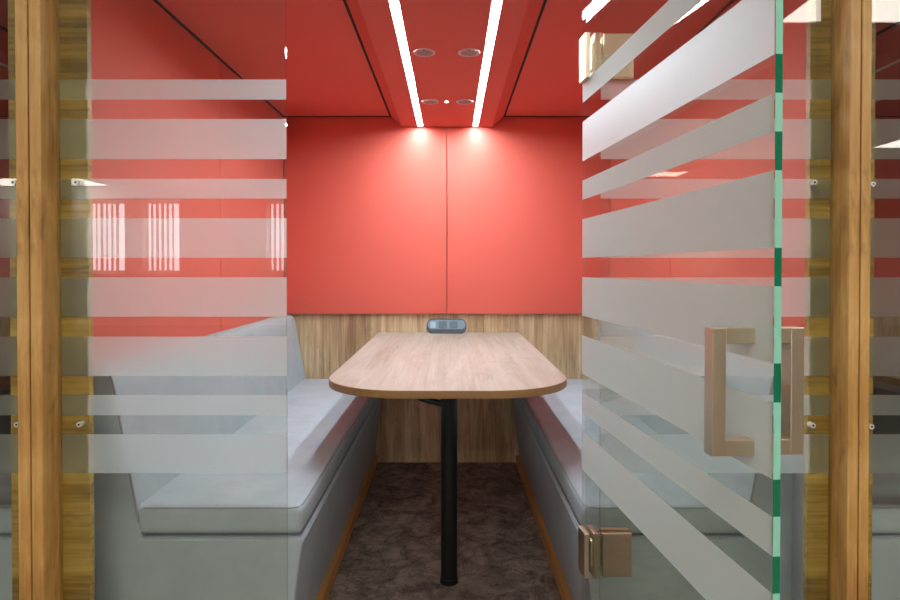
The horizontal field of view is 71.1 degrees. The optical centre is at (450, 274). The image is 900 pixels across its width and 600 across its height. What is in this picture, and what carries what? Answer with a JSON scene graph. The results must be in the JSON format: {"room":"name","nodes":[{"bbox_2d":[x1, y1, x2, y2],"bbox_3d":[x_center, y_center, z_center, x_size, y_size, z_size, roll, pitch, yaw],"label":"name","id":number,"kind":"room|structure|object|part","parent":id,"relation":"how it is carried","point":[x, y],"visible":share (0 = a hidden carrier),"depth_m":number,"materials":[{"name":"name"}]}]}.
{"room":"office meeting booth","nodes":[
{"label":"office meeting booth","id":0,"kind":"room"},
{"bbox_2d":[327,462,561,599],"bbox_3d":[0.000,1.166,-2.788,18.000,0.060,13.000,0,1,0],"label":"floor","id":1,"kind":"structure","parent":0,"point":[393,550],"depth_m":2.56,"materials":[{"name":"carpet"}]},
{"bbox_2d":[0,383,10,433],"bbox_3d":[-2.546,0.653,2.550,0.550,0.851,2.058,0,1,0],"label":"bench","id":2,"kind":"object","parent":1,"relation":"on","point":[5,420],"visible":0.1,"depth_m":3.24,"materials":[{"name":"grey fabric"}]},
{"bbox_2d":[0,383,10,394],"bbox_3d":[-2.497,0.637,2.615,0.449,0.078,1.924,0,1,0],"label":"seat cushion","id":3,"kind":"object","parent":2,"relation":"on","point":[5,389],"depth_m":3.25,"materials":[{"name":"grey fabric"}]},
{"bbox_2d":[0,376,10,384],"bbox_3d":[-1.892,0.707,2.731,0.800,0.740,1.696,0,1,0],"label":"table","id":4,"kind":"object","parent":1,"relation":"on","point":[3,379],"visible":0.09,"depth_m":2.11,"materials":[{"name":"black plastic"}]},
{"bbox_2d":[0,473,11,599],"bbox_3d":[-1.260,0.653,2.550,0.550,0.851,2.058,0,1,0],"label":"bench","id":5,"kind":"object","parent":1,"relation":"on","point":[5,478],"visible":0.02,"depth_m":1.65,"materials":[{"name":"grey fabric"}]},
{"bbox_2d":[0,473,11,533],"bbox_3d":[-1.310,0.637,2.615,0.449,0.078,1.924,0,1,0],"label":"seat cushion","id":6,"kind":"object","parent":5,"relation":"on","point":[5,478],"depth_m":1.67,"materials":[{"name":"grey fabric"}]},
{"bbox_3d":[-1.261,0.645,1.649,0.548,0.807,0.012,0,1,0],"label":"panel","id":7,"kind":"part","parent":5,"relation":"part of","materials":[{"name":"grey fabric"}]},
{"bbox_2d":[8,0,32,599],"bbox_3d":[-1.001,0.080,1.470,0.092,2.020,0.088,0,1,0],"label":"frame post","id":8,"kind":"object","parent":1,"relation":"on","point":[18,13],"visible":0.54,"depth_m":1.43,"materials":[{"name":"brown wood"}]},
{"bbox_2d":[0,79,17,472],"bbox_3d":[-1.302,0.086,1.488,0.637,1.983,0.016,0,1,0],"label":"frosted glass stripes","id":9,"kind":"object","parent":8,"relation":"attached to","point":[8,285],"visible":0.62,"depth_m":1.49,"materials":[{"name":"white glass"}]},
{"bbox_2d":[28,0,94,599],"bbox_3d":[-0.905,0.080,1.470,0.092,2.020,0.088,0,1,0],"label":"frame post","id":10,"kind":"object","parent":1,"relation":"on","point":[59,30],"visible":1,"depth_m":1.48,"materials":[{"name":"brown wood"}]},
{"bbox_2d":[60,79,286,472],"bbox_3d":[-0.656,0.086,1.488,0.538,1.983,0.016,0,1,0],"label":"frosted glass stripes","id":11,"kind":"object","parent":10,"relation":"attached to","point":[79,138],"visible":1,"depth_m":1.49,"materials":[{"name":"white glass"}]},
{"bbox_2d":[93,314,381,599],"bbox_3d":[-0.663,0.653,2.550,0.550,0.851,2.058,0,1,0],"label":"bench","id":12,"kind":"object","parent":1,"relation":"on","point":[158,536],"visible":0.75,"depth_m":1.73,"materials":[{"name":"grey fabric"}]},
{"bbox_3d":[-0.662,0.645,1.649,0.548,0.807,0.012,0,1,0],"label":"panel","id":13,"kind":"part","parent":12,"relation":"part of","materials":[{"name":"grey fabric"}]},
{"bbox_3d":[-0.873,0.455,2.615,0.126,0.449,1.924,0,1,0],"label":"backrest","id":14,"kind":"part","parent":12,"relation":"part of","materials":[{"name":"grey fabric"}]},
{"bbox_2d":[138,379,376,533],"bbox_3d":[-0.614,0.637,2.615,0.449,0.078,1.924,0,1,0],"label":"seat cushion","id":15,"kind":"object","parent":12,"relation":"on","point":[322,425],"depth_m":1.85,"materials":[{"name":"grey fabric"}]},
{"bbox_2d":[329,332,566,585],"bbox_3d":[-0.009,0.707,2.731,0.800,0.740,1.696,0,1,0],"label":"table","id":16,"kind":"object","parent":1,"relation":"on","point":[426,367],"visible":1,"depth_m":2.20,"materials":[{"name":"brown wood"}]},
{"bbox_2d":[427,319,465,333],"bbox_3d":[-0.022,0.288,3.540,0.222,0.078,0.063,0,1,0],"label":"power outlet","id":17,"kind":"object","parent":16,"relation":"on","point":[434,326],"visible":1,"depth_m":3.52,"materials":[{"name":"black plastic"}]},
{"bbox_2d":[439,321,446,327],"bbox_3d":[-0.043,0.279,3.522,0.046,0.040,0.017,0,1,0],"label":"socket","id":18,"kind":"object","parent":17,"relation":"attached to","point":[442,324],"depth_m":3.52,"materials":[{"name":"grey plastic"}]},
{"bbox_3d":[-0.022,0.278,3.525,0.212,0.050,0.020,0,1,0],"label":"plate","id":19,"kind":"part","parent":17,"relation":"part of","materials":[{"name":"grey metal"}]},
{"bbox_2d":[450,321,457,327],"bbox_3d":[0.018,0.279,3.522,0.046,0.040,0.017,0,1,0],"label":"socket","id":20,"kind":"object","parent":17,"relation":"attached to","point":[453,324],"depth_m":3.52,"materials":[{"name":"grey plastic"}]},
{"bbox_3d":[-0.005,0.726,2.218,0.058,0.704,0.058,0,1,0],"label":"post","id":21,"kind":"part","parent":16,"relation":"part of","materials":[{"name":"black metal"}]},
{"bbox_2d":[512,320,803,599],"bbox_3d":[0.623,0.653,2.550,0.550,0.851,2.058,0,1,0],"label":"bench","id":22,"kind":"object","parent":1,"relation":"on","point":[562,497],"visible":0.5,"depth_m":1.77,"materials":[{"name":"grey fabric"}]},
{"bbox_2d":[517,379,741,533],"bbox_3d":[0.574,0.637,2.615,0.449,0.078,1.924,0,1,0],"label":"seat cushion","id":23,"kind":"object","parent":22,"relation":"on","point":[556,422],"depth_m":2.05,"materials":[{"name":"grey fabric"}]},
{"bbox_3d":[0.833,0.455,2.615,0.126,0.449,1.924,0,1,0],"label":"backrest","id":24,"kind":"part","parent":22,"relation":"part of","materials":[{"name":"grey fabric"}]},
{"bbox_3d":[0.622,0.645,1.649,0.548,0.807,0.012,0,1,0],"label":"panel","id":25,"kind":"part","parent":22,"relation":"part of","materials":[{"name":"grey fabric"}]},
{"bbox_2d":[803,0,860,599],"bbox_3d":[0.888,0.080,1.470,0.074,2.020,0.088,0,1,0],"label":"frame post","id":26,"kind":"object","parent":1,"relation":"on","point":[833,30],"visible":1,"depth_m":1.47,"materials":[{"name":"brown wood"}]},
{"bbox_2d":[600,79,830,472],"bbox_3d":[0.627,0.086,1.488,0.546,1.983,0.016,0,1,0],"label":"frosted glass stripes","id":27,"kind":"object","parent":26,"relation":"attached to","point":[801,138],"visible":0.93,"depth_m":1.49,"materials":[{"name":"white glass"}]},
{"bbox_2d":[857,0,875,599],"bbox_3d":[0.967,0.080,1.470,0.078,2.020,0.088,0,1,0],"label":"frame post","id":28,"kind":"object","parent":1,"relation":"on","point":[868,7],"visible":0.46,"depth_m":1.43,"materials":[{"name":"brown wood"}]},
{"bbox_2d":[869,79,899,472],"bbox_3d":[1.286,0.086,1.488,0.669,1.983,0.016,0,1,0],"label":"frosted glass stripes","id":29,"kind":"object","parent":28,"relation":"attached to","point":[884,449],"visible":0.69,"depth_m":1.49,"materials":[{"name":"white glass"}]},
{"bbox_2d":[872,473,899,599],"bbox_3d":[1.220,0.653,2.550,0.550,0.851,2.058,0,1,0],"label":"bench","id":30,"kind":"object","parent":1,"relation":"on","point":[885,486],"visible":0.02,"depth_m":1.65,"materials":[{"name":"grey fabric"}]},
{"bbox_2d":[872,473,899,533],"bbox_3d":[1.270,0.637,2.615,0.449,0.078,1.924,0,1,0],"label":"seat cushion","id":31,"kind":"object","parent":30,"relation":"on","point":[885,486],"depth_m":1.67,"materials":[{"name":"grey fabric"}]},
{"bbox_3d":[1.221,0.645,1.649,0.548,0.807,0.012,0,1,0],"label":"panel","id":32,"kind":"part","parent":30,"relation":"part of","materials":[{"name":"grey fabric"}]},
{"bbox_2d":[873,380,899,433],"bbox_3d":[2.506,0.653,2.550,0.550,0.851,2.058,0,1,0],"label":"bench","id":33,"kind":"object","parent":1,"relation":"on","point":[884,424],"visible":0.2,"depth_m":3.26,"materials":[{"name":"grey fabric"}]},
{"bbox_2d":[873,380,899,394],"bbox_3d":[2.457,0.637,2.615,0.449,0.078,1.924,0,1,0],"label":"seat cushion","id":34,"kind":"object","parent":33,"relation":"on","point":[879,388],"depth_m":3.29,"materials":[{"name":"grey fabric"}]},
{"bbox_2d":[873,336,899,385],"bbox_3d":[1.874,0.707,2.731,0.800,0.740,1.696,0,1,0],"label":"table","id":35,"kind":"object","parent":1,"relation":"on","point":[893,380],"visible":0.16,"depth_m":2.12,"materials":[{"name":"brown wood"}]},
{"bbox_2d":[0,0,899,117],"bbox_3d":[-0.020,-0.898,2.533,5.649,0.040,2.061,0,1,0],"label":"ceiling","id":36,"kind":"structure","parent":0,"point":[313,45],"depth_m":2.41,"materials":[{"name":"red paint"}]},
{"bbox_2d":[0,25,7,105],"bbox_3d":[-1.901,-0.846,2.527,0.646,0.066,2.013,0,1,0],"label":"box","id":37,"kind":"object","parent":36,"relation":"attached to","point":[3,31],"visible":0.02,"depth_m":2.35,"materials":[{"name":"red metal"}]},
{"bbox_2d":[343,0,546,126],"bbox_3d":[-0.018,-0.846,2.527,0.646,0.066,2.013,0,1,0],"label":"ceiling light panel","id":38,"kind":"object","parent":36,"relation":"attached to","point":[432,63],"visible":1,"depth_m":2.33,"materials":[{"name":"red paint"}]},
{"bbox_2d":[413,48,435,56],"bbox_3d":[-0.096,-0.814,2.308,0.082,0.004,0.082,0,1,0],"label":"air vent","id":39,"kind":"object","parent":38,"relation":"attached to","point":[417,52],"depth_m":2.31,"materials":[{"name":"silver metal"}]},
{"bbox_2d":[416,50,432,55],"bbox_3d":[-0.096,-0.814,2.308,0.064,0.004,0.064,-1,1,-39],"label":"grille","id":40,"kind":"object","parent":38,"relation":"attached to","point":[418,52],"depth_m":2.31,"materials":[{"name":"grey metal"}]},
{"bbox_2d":[422,99,438,103],"bbox_3d":[-0.097,-0.821,2.991,0.082,0.004,0.082,0,1,0],"label":"air vent","id":41,"kind":"object","parent":38,"relation":"attached to","point":[424,101],"depth_m":2.98,"materials":[{"name":"silver metal"}]},
{"bbox_2d":[424,100,436,103],"bbox_3d":[-0.097,-0.821,2.991,0.064,0.004,0.064,1,1,39],"label":"grille","id":42,"kind":"object","parent":38,"relation":"attached to","point":[425,101],"depth_m":2.99,"materials":[{"name":"grey metal"}]},
{"bbox_2d":[456,99,472,103],"bbox_3d":[0.067,-0.821,2.991,0.082,0.004,0.082,0,1,0],"label":"air vent","id":43,"kind":"object","parent":38,"relation":"attached to","point":[458,101],"depth_m":2.98,"materials":[{"name":"silver metal"}]},
{"bbox_2d":[458,100,470,103],"bbox_3d":[0.067,-0.821,2.991,0.064,0.004,0.064,-1,1,-39],"label":"grille","id":44,"kind":"object","parent":38,"relation":"attached to","point":[459,101],"depth_m":2.99,"materials":[{"name":"grey metal"}]},
{"bbox_2d":[458,48,479,56],"bbox_3d":[0.068,-0.814,2.308,0.082,0.004,0.082,0,1,0],"label":"air vent","id":45,"kind":"object","parent":38,"relation":"attached to","point":[462,52],"depth_m":2.31,"materials":[{"name":"silver metal"}]},
{"bbox_2d":[461,50,477,55],"bbox_3d":[0.068,-0.814,2.308,0.064,0.004,0.064,-1,1,-39],"label":"grille","id":46,"kind":"object","parent":38,"relation":"attached to","point":[463,52],"depth_m":2.31,"materials":[{"name":"grey metal"}]},
{"bbox_2d":[875,20,899,108],"bbox_3d":[1.865,-0.846,2.527,0.646,0.066,2.013,0,1,0],"label":"box","id":47,"kind":"object","parent":36,"relation":"attached to","point":[887,65],"visible":0.02,"depth_m":2.35,"materials":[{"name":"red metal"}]},
{"bbox_2d":[0,118,899,461],"bbox_3d":[-0.020,0.069,3.594,5.649,1.997,0.040,0,1,0],"label":"wall","id":48,"kind":"structure","parent":0,"point":[409,430],"depth_m":3.58,"materials":[{"name":"brown wood"}]},
{"bbox_2d":[0,117,9,276],"bbox_3d":[-2.362,-0.333,3.555,0.914,1.108,0.026,0,1,0],"label":"acoustic panel","id":49,"kind":"object","parent":48,"relation":"attached to","point":[4,163],"visible":0.02,"depth_m":3.54,"materials":[{"name":"red fabric"}]},
{"bbox_2d":[154,0,283,116],"bbox_3d":[-0.935,-0.876,2.528,0.006,0.005,2.015,0,1,0],"label":"trim","id":50,"kind":"structure","parent":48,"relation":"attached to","point":[156,1],"depth_m":2.36,"materials":[{"name":"black"}]},
{"bbox_2d":[284,117,446,313],"bbox_3d":[-0.479,-0.333,3.555,0.914,1.108,0.026,0,1,0],"label":"acoustic panel","id":51,"kind":"object","parent":48,"relation":"attached to","point":[365,205],"visible":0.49,"depth_m":3.54,"materials":[{"name":"red fabric"}]},
{"bbox_2d":[284,116,589,116],"bbox_3d":[-0.020,-0.887,3.534,1.824,0.004,0.003,0,1,0],"label":"trim","id":52,"kind":"structure","parent":48,"relation":"attached to","point":[284,116],"depth_m":3.53,"materials":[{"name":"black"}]},
{"bbox_2d":[447,117,609,313],"bbox_3d":[0.439,-0.333,3.555,0.914,1.108,0.026,0,1,0],"label":"acoustic panel","id":53,"kind":"object","parent":48,"relation":"attached to","point":[516,209],"visible":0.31,"depth_m":3.54,"materials":[{"name":"red fabric"}]},
{"bbox_2d":[690,0,733,39],"bbox_3d":[0.895,-0.876,2.528,0.006,0.005,2.015,0,1,0],"label":"trim","id":54,"kind":"structure","parent":48,"relation":"attached to","point":[731,1],"depth_m":2.13,"materials":[{"name":"black"}]},
{"bbox_2d":[874,117,899,276],"bbox_3d":[2.322,-0.333,3.555,0.914,1.108,0.026,0,1,0],"label":"acoustic panel","id":55,"kind":"object","parent":48,"relation":"attached to","point":[884,168],"visible":0.02,"depth_m":3.54,"materials":[{"name":"red fabric"}]},
{"bbox_3d":[0.921,0.100,2.544,0.007,1.957,2.061,0,1,0],"label":"wall","id":56,"kind":"structure","parent":0,"visible":0},
{"bbox_2d":[610,112,670,276],"bbox_3d":[0.907,0.096,3.062,0.018,1.950,0.968,0,1,0],"label":"acoustic panel","id":57,"kind":"object","parent":56,"relation":"attached to","point":[619,267],"visible":0.02,"depth_m":3.01,"materials":[{"name":"red fabric"}]},
{"bbox_2d":[671,0,806,336],"bbox_3d":[0.907,0.107,2.048,0.018,1.950,1.054,0,1,0],"label":"acoustic panel","id":58,"kind":"object","parent":56,"relation":"attached to","point":[794,11],"visible":0.06,"depth_m":1.83,"materials":[{"name":"red fabric"}]},
{"bbox_3d":[-0.962,0.100,2.544,0.007,1.957,2.061,0,1,0],"label":"wall","id":59,"kind":"structure","parent":0,"visible":0},
{"bbox_2d":[91,0,220,336],"bbox_3d":[-0.947,0.107,2.048,0.018,1.950,1.054,0,1,0],"label":"acoustic panel","id":60,"kind":"object","parent":59,"relation":"attached to","point":[131,39],"visible":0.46,"depth_m":1.96,"materials":[{"name":"red fabric"}]},
{"bbox_2d":[220,61,283,330],"bbox_3d":[-0.947,0.096,3.062,0.018,1.950,0.968,0,1,0],"label":"acoustic panel","id":61,"kind":"object","parent":59,"relation":"attached to","point":[229,109],"visible":0.31,"depth_m":2.92,"materials":[{"name":"red fabric"}]},
{"bbox_3d":[-0.020,-1.270,1.456,5.700,0.680,0.100,0,1,0],"label":"wall","id":62,"kind":"structure","parent":0,"visible":0},
{"bbox_2d":[578,0,803,599],"bbox_3d":[0.380,0.090,1.146,0.124,1.983,0.769,0,1,-2],"label":"door","id":63,"kind":"structure","parent":62,"relation":"in","point":[738,214],"depth_m":0.98,"materials":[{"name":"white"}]},
{"bbox_3d":[0.392,0.658,1.495,0.069,0.104,0.035,0,1,0],"label":"pane plate","id":64,"kind":"part","parent":63,"relation":"part of","materials":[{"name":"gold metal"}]},
{"bbox_3d":[0.392,-0.510,1.483,0.069,0.104,0.035,0,1,0],"label":"pane plate","id":65,"kind":"part","parent":63,"relation":"part of","materials":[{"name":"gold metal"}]},
{"bbox_3d":[0.358,0.149,0.809,0.056,0.163,0.021,0,1,-5],"label":"pull handle","id":66,"kind":"part","parent":63,"relation":"part of","materials":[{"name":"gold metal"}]},
{"bbox_3d":[0.424,0.149,0.815,0.056,0.163,0.021,0,1,-5],"label":"pull handle","id":67,"kind":"part","parent":63,"relation":"part of","materials":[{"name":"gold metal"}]}
]}

